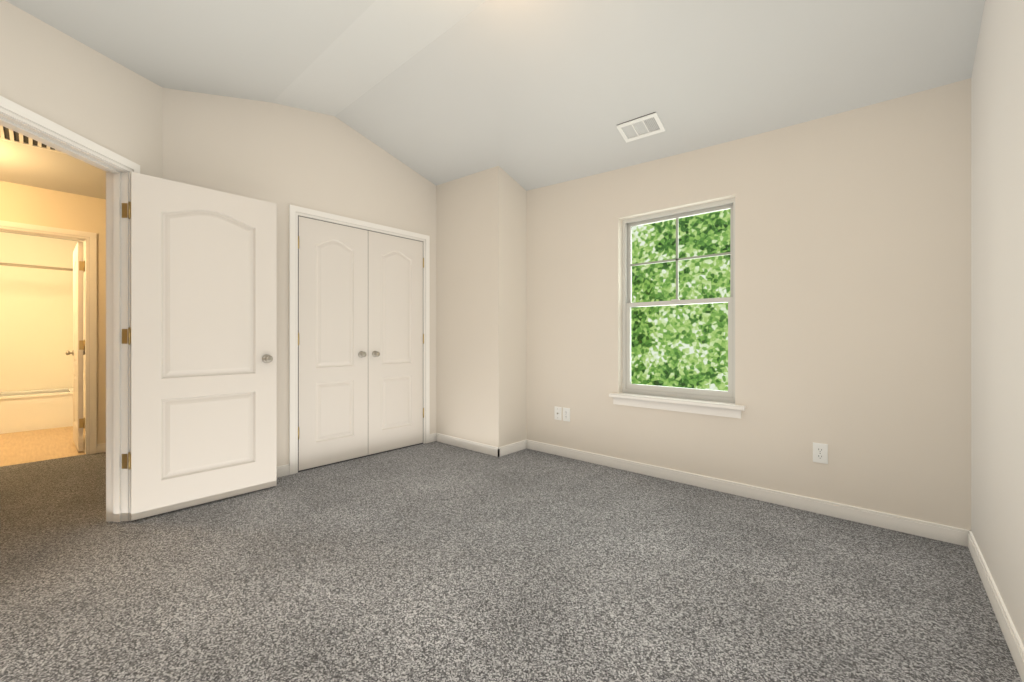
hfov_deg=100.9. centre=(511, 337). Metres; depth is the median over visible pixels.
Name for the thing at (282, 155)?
wall
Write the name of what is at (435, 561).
floor
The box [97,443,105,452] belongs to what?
baseboard
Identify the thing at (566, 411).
duplex outlet
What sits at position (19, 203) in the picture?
wall
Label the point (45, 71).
wall
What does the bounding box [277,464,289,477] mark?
baseboard
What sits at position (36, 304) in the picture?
wall
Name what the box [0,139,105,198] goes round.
ceiling
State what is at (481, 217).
wall
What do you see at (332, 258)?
closet door leaf
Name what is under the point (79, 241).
wall
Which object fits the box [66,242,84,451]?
door leaf
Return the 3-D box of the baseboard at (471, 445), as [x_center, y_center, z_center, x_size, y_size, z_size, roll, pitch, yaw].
[-0.467,1.058,4.215,0.928,0.085,0.013,0,0,41]
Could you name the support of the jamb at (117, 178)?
attached to the wall at (45, 71)
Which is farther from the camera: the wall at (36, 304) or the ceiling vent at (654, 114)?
the wall at (36, 304)
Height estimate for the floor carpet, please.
0.100 m
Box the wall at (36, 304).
[0,232,78,391]
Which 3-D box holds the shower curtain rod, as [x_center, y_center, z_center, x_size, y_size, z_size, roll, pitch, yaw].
[-6.058,-0.850,4.620,0.060,0.060,1.930,0,0,41]
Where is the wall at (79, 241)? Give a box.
[79,241,84,417]
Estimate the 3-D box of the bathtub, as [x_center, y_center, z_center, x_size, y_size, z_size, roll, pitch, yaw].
[-6.339,0.890,4.867,0.772,0.420,1.910,0,0,41]
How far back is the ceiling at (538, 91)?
2.59 m
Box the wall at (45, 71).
[0,0,161,177]
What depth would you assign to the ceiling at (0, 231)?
5.58 m
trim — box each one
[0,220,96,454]
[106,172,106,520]
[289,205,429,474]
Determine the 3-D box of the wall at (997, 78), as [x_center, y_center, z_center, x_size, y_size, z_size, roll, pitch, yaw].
[1.141,-0.625,0.668,0.140,3.450,4.030,0,0,41]
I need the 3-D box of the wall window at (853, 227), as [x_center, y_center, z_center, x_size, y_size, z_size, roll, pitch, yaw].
[0.985,-0.625,3.582,4.225,3.450,0.140,0,0,41]
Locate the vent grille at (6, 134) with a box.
[0,125,64,153]
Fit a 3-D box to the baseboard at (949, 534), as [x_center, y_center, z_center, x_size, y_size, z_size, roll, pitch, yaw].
[1.278,1.058,3.223,3.030,0.085,0.013,0,0,41]
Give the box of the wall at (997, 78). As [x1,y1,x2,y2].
[971,0,1023,645]
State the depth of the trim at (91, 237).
4.00 m
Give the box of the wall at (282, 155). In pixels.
[162,87,435,465]
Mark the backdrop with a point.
(684, 346)
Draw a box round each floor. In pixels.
[0,426,84,466]
[0,441,1021,681]
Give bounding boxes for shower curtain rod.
[0,262,83,271]
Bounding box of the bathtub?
[0,388,72,433]
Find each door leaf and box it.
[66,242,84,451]
[128,172,276,520]
[298,216,367,470]
[368,231,423,454]
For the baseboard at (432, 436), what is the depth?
4.48 m
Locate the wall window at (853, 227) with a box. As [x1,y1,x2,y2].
[527,78,970,529]
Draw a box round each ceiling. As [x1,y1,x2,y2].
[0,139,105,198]
[0,231,77,240]
[5,0,984,190]
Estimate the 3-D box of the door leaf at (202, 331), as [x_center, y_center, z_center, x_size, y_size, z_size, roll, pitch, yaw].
[-2.016,0.049,2.822,0.149,2.078,0.810,0,0,41]
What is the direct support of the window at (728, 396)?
in the wall
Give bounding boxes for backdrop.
[631,209,729,390]
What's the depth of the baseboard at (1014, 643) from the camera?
1.63 m
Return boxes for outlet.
[554,406,561,419]
[563,407,569,421]
[813,442,827,463]
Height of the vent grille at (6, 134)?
0.008 m
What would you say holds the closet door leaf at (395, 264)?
in the wall at (282, 155)
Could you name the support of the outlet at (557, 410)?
attached to the wall
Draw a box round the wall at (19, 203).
[0,181,105,443]
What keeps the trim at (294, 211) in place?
attached to the wall at (282, 155)
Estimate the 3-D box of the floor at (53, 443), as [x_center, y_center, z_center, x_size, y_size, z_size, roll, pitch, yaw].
[-5.665,1.150,4.287,2.830,0.100,2.150,0,0,41]
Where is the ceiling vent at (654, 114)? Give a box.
[616,112,665,142]
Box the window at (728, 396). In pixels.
[609,198,745,418]
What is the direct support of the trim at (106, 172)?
attached to the wall at (45, 71)
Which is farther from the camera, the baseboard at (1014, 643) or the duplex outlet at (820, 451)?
the duplex outlet at (820, 451)
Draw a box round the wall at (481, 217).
[436,166,526,446]
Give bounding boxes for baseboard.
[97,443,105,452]
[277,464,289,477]
[430,433,435,441]
[436,433,499,456]
[498,440,526,456]
[526,439,970,546]
[968,530,1023,681]

